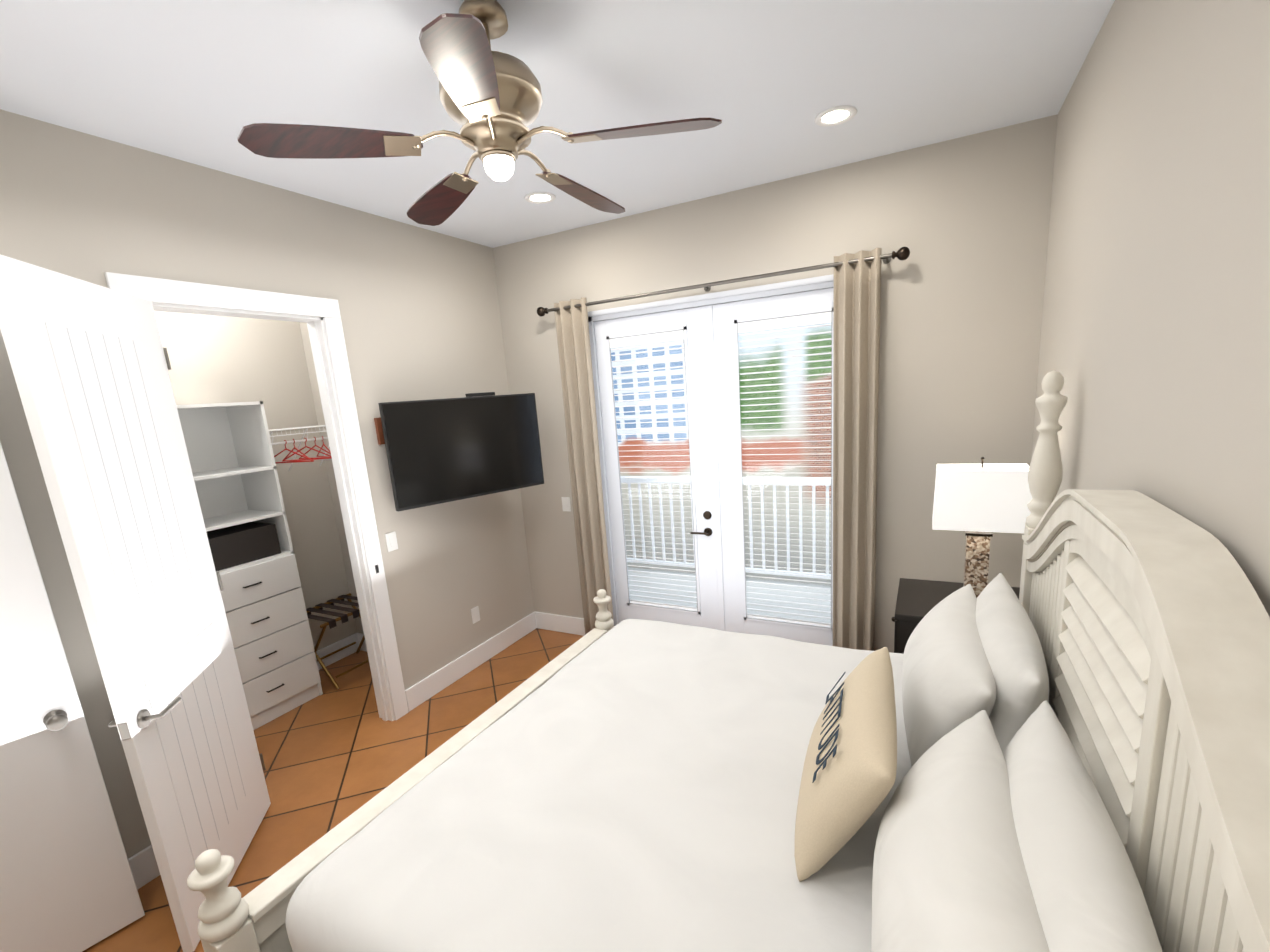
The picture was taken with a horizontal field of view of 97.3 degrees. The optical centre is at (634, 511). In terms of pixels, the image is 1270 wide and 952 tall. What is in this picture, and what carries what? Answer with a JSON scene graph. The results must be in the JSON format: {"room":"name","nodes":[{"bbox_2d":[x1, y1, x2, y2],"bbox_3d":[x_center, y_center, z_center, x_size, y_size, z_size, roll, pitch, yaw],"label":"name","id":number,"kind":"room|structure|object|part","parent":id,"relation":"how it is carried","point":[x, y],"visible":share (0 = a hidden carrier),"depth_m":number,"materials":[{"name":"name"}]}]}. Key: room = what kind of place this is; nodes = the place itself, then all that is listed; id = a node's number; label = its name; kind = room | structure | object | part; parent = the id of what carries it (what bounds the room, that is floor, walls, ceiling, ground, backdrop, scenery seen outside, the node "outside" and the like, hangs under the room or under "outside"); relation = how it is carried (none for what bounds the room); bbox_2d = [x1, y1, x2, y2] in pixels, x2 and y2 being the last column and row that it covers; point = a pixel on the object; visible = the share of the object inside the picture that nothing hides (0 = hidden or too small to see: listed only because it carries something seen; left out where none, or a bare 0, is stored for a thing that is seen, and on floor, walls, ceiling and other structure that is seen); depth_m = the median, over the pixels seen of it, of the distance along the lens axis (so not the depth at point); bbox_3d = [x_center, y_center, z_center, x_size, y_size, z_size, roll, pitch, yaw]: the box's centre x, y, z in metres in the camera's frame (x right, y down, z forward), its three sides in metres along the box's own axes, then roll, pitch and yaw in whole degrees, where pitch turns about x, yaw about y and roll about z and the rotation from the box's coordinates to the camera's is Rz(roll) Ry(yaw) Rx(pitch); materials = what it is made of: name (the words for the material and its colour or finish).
{"room":"bedroom","nodes":[
{"label":"bedroom","id":0,"kind":"room"},
{"bbox_2d":[154,311,357,650],"bbox_3d":[-2.932,-0.111,3.418,0.120,3.050,2.400,2,14,27],"label":"wall","id":1,"kind":"structure","parent":0,"point":[227,359],"depth_m":4.02,"materials":[{"name":"beige paint"}]},
{"bbox_2d":[269,425,331,470],"bbox_3d":[-2.312,-0.433,3.923,0.490,0.308,0.576,2,14,27],"label":"wire shelf","id":2,"kind":"object","parent":1,"relation":"attached to","point":[306,458],"visible":0.83,"depth_m":3.88,"materials":[{"name":"white metal"}]},
{"bbox_2d":[316,633,357,669],"bbox_3d":[-2.770,1.306,3.688,0.016,0.150,2.160,2,14,27],"label":"baseboard","id":3,"kind":"structure","parent":1,"relation":"attached to","point":[348,640],"depth_m":4.44,"materials":[{"name":"white wood"}]},
{"bbox_2d":[0,109,533,857],"bbox_3d":[-2.012,-0.010,2.635,0.120,3.050,4.640,2,14,27],"label":"wall","id":4,"kind":"structure","parent":0,"point":[420,313],"depth_m":2.96,"materials":[{"name":"beige paint"}]},
{"bbox_2d":[0,442,144,951],"bbox_3d":[-2.314,0.520,1.702,0.173,2.420,0.800,6,15,39],"label":"bathroom door","id":5,"kind":"structure","parent":4,"relation":"in","point":[67,882],"depth_m":1.99,"materials":[{"name":"white wood"}]},
{"bbox_2d":[0,255,270,951],"bbox_3d":[-1.843,0.380,2.202,0.172,2.420,0.818,-7,12,-14],"label":"closet door","id":6,"kind":"structure","parent":4,"relation":"in","point":[89,365],"depth_m":2.04,"materials":[{"name":"white wood"}]},
{"bbox_2d":[128,844,159,889],"bbox_3d":[-2.388,1.663,1.881,0.016,0.150,1.970,2,14,27],"label":"baseboard","id":7,"kind":"structure","parent":4,"relation":"attached to","point":[144,867],"depth_m":2.40,"materials":[{"name":"white wood"}]},
{"bbox_2d":[104,272,407,720],"bbox_3d":[-1.853,0.174,2.956,0.160,2.535,1.010,2,14,27],"label":"door frame","id":8,"kind":"structure","parent":4,"relation":"attached to","point":[321,317],"depth_m":3.17,"materials":[{"name":"white wood"}]},
{"bbox_2d":[385,531,397,551],"label":"switch plates","id":9,"kind":"object","parent":4,"relation":"attached to","point":[391,541],"depth_m":3.47,"materials":[{"name":"white plastic"}]},
{"bbox_2d":[374,392,543,511],"bbox_3d":[-1.116,-0.429,3.691,0.470,0.673,1.005,2,14,27],"label":"wall-mounted tv","id":10,"kind":"object","parent":4,"relation":"attached to","point":[469,445],"visible":1,"depth_m":3.60,"materials":[{"name":"black plastic"}]},
{"bbox_2d":[405,611,535,711],"bbox_3d":[-1.163,1.079,4.209,0.016,0.150,1.380,2,14,27],"label":"baseboard","id":11,"kind":"structure","parent":4,"relation":"attached to","point":[434,683],"depth_m":4.07,"materials":[{"name":"white wood"}]},
{"bbox_2d":[471,606,479,623],"label":"switch plates","id":12,"kind":"object","parent":4,"relation":"attached to","point":[475,614],"depth_m":4.15,"materials":[{"name":"white plastic"}]},
{"bbox_2d":[298,322,363,633],"bbox_3d":[-1.877,-0.337,4.126,1.030,3.050,0.120,2,14,27],"label":"wall","id":13,"kind":"structure","parent":0,"point":[302,326],"depth_m":4.32,"materials":[{"name":"beige paint"}]},
{"bbox_2d":[356,633,366,651],"bbox_3d":[-1.806,1.092,4.368,1.030,0.150,0.016,2,14,27],"label":"baseboard","id":14,"kind":"structure","parent":13,"relation":"attached to","point":[359,636],"depth_m":4.59,"materials":[{"name":"white wood"}]},
{"bbox_2d":[82,628,582,951],"bbox_3d":[-0.849,1.566,2.418,4.850,0.100,4.640,2,14,27],"label":"floor","id":15,"kind":"structure","parent":0,"point":[333,756],"depth_m":3.26,"materials":[{"name":"tile"}]},
{"bbox_2d":[176,401,322,729],"bbox_3d":[-2.567,0.357,3.552,0.433,2.030,0.600,2,14,27],"label":"shelving unit","id":16,"kind":"object","parent":15,"relation":"on","point":[233,466],"visible":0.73,"depth_m":3.61,"materials":[{"name":"white wood"}]},
{"bbox_2d":[306,593,368,688],"bbox_3d":[-2.202,0.964,4.212,0.431,0.510,0.534,2,14,27],"label":"luggage rack","id":17,"kind":"object","parent":15,"relation":"on","point":[354,611],"visible":0.46,"depth_m":4.08,"materials":[{"name":"brown wood"}]},
{"bbox_2d":[187,370,1269,951],"bbox_3d":[0.243,0.592,1.831,2.145,1.890,2.132,2,14,27],"label":"bed","id":18,"kind":"object","parent":15,"relation":"on","point":[1067,748],"visible":1,"depth_m":1.35,"materials":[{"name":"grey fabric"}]},
{"bbox_2d":[285,618,1209,951],"bbox_3d":[0.311,0.942,1.884,1.837,0.334,1.965,2,14,27],"label":"duvet","id":19,"kind":"object","parent":18,"relation":"on","point":[644,797],"depth_m":1.56,"materials":[{"name":"white fabric"}]},
{"bbox_2d":[902,583,996,788],"bbox_3d":[1.071,0.545,1.927,0.274,0.360,0.930,2,14,27],"label":"pillow","id":20,"kind":"object","parent":18,"relation":"on","point":[949,660],"depth_m":1.71,"materials":[{"name":"white fabric"}]},
{"bbox_2d":[871,709,1107,951],"bbox_3d":[0.598,0.761,1.050,0.295,0.368,1.006,2,14,27],"label":"pillow","id":21,"kind":"object","parent":18,"relation":"on","point":[970,853],"depth_m":1.01,"materials":[{"name":"white fabric"}]},
{"bbox_2d":[954,572,1049,802],"bbox_3d":[1.217,0.522,1.880,0.245,0.404,0.950,2,14,27],"label":"pillow","id":22,"kind":"object","parent":18,"relation":"on","point":[1001,668],"depth_m":1.62,"materials":[{"name":"white fabric"}]},
{"bbox_2d":[972,699,1207,951],"bbox_3d":[0.767,0.736,1.024,0.245,0.404,0.950,2,14,27],"label":"pillow","id":23,"kind":"object","parent":18,"relation":"on","point":[1058,867],"depth_m":0.98,"materials":[{"name":"white fabric"}]},
{"bbox_2d":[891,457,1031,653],"bbox_3d":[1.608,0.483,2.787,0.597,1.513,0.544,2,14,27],"label":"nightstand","id":24,"kind":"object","parent":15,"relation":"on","point":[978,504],"visible":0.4,"depth_m":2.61,"materials":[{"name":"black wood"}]},
{"bbox_2d":[932,457,1031,606],"bbox_3d":[1.641,0.095,2.672,0.390,0.713,0.240,2,14,27],"label":"lamp","id":25,"kind":"object","parent":24,"relation":"on","point":[977,500],"depth_m":2.57,"materials":[{"name":"fabric"}]},
{"bbox_2d":[0,0,1114,247],"bbox_3d":[-1.071,-1.507,1.764,4.850,0.100,4.640,2,14,27],"label":"ceiling","id":26,"kind":"structure","parent":0,"point":[204,82],"depth_m":2.05,"materials":[{"name":"white paint"}]},
{"bbox_2d":[237,0,721,225],"bbox_3d":[-0.393,-1.252,1.702,1.282,0.467,1.249,2,14,27],"label":"ceiling fan","id":27,"kind":"object","parent":26,"relation":"hanging from","point":[491,101],"visible":1,"depth_m":1.57,"materials":[{"name":"silver metal"}]},
{"bbox_2d":[524,192,555,203],"bbox_3d":[-0.545,-1.797,3.209,0.179,0.008,0.179,0,13,19],"label":"recessed light","id":28,"kind":"object","parent":26,"relation":"in","point":[535,197],"depth_m":3.21,"materials":[{"name":"white"}]},
{"bbox_2d":[814,105,856,126],"bbox_3d":[0.885,-1.744,2.470,0.179,0.008,0.179,0,13,19],"label":"recessed light","id":29,"kind":"object","parent":26,"relation":"in","point":[836,115],"depth_m":2.46,"materials":[{"name":"white plastic"}]},
{"bbox_2d":[493,114,1057,652],"bbox_3d":[0.591,-0.441,3.773,3.670,3.050,0.120,2,14,27],"label":"wall","id":30,"kind":"structure","parent":0,"point":[965,220],"depth_m":3.15,"materials":[{"name":"beige paint"}]},
{"bbox_2d":[536,612,584,635],"bbox_3d":[-0.523,0.944,4.628,0.720,0.150,0.016,2,14,27],"label":"baseboard","id":31,"kind":"structure","parent":30,"relation":"attached to","point":[547,621],"depth_m":4.67,"materials":[{"name":"white wood"}]},
{"bbox_2d":[561,497,570,511],"label":"switch plates","id":32,"kind":"object","parent":30,"relation":"attached to","point":[566,506],"depth_m":4.38,"materials":[{"name":"white plastic"}]},
{"bbox_2d":[588,274,833,645],"bbox_3d":[0.566,-0.167,3.831,1.860,2.495,0.163,2,14,27],"label":"french door","id":33,"kind":"structure","parent":30,"relation":"in","point":[707,323],"depth_m":3.80,"materials":[{"name":"white paint"}]},
{"bbox_3d":[0.459,0.092,3.894,0.140,0.180,0.063,2,14,27],"label":"french door handle","id":34,"kind":"part","parent":33,"relation":"part of","materials":[{"name":"brown metal"}]},
{"bbox_2d":[609,311,831,628],"bbox_3d":[0.558,-0.227,3.812,1.500,1.982,0.037,2,14,27],"label":"door blinds","id":35,"kind":"object","parent":33,"relation":"attached to","point":[761,325],"visible":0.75,"depth_m":3.72,"materials":[{"name":"white plastic"}]},
{"bbox_2d":[537,247,909,316],"bbox_3d":[0.383,-1.397,3.497,2.406,0.068,0.133,2,14,27],"label":"curtain rod","id":36,"kind":"object","parent":30,"relation":"attached to","point":[902,253],"visible":0.94,"depth_m":3.33,"materials":[{"name":"grey metal"}]},
{"bbox_2d":[554,297,613,634],"bbox_3d":[-0.363,-0.218,4.148,0.277,2.555,0.066,2,14,27],"label":"curtain","id":37,"kind":"object","parent":36,"relation":"hanging from","point":[574,352],"visible":0.94,"depth_m":4.10,"materials":[{"name":"fabric"}]},
{"bbox_2d":[833,247,881,650],"bbox_3d":[1.294,-0.156,3.291,0.247,2.555,0.068,2,14,27],"label":"curtain","id":38,"kind":"object","parent":36,"relation":"hanging from","point":[856,319],"visible":0.88,"depth_m":3.24,"materials":[{"name":"fabric"}]},
{"bbox_2d":[1031,0,1269,616],"bbox_3d":[1.140,0.108,1.006,0.120,3.050,4.640,2,14,27],"label":"wall","id":39,"kind":"structure","parent":0,"point":[1154,351],"depth_m":1.31,"materials":[{"name":"beige paint"}]},
{"label":"outside","id":40,"kind":"structure","parent":0,"visible":0},
{"bbox_2d":[611,323,830,626],"bbox_3d":[2.078,-2.151,6.613,18.000,11.000,6.880,2,14,27],"label":"view","id":41,"kind":"structure","parent":40,"point":[775,513],"depth_m":10.51,"materials":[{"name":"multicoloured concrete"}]}
]}

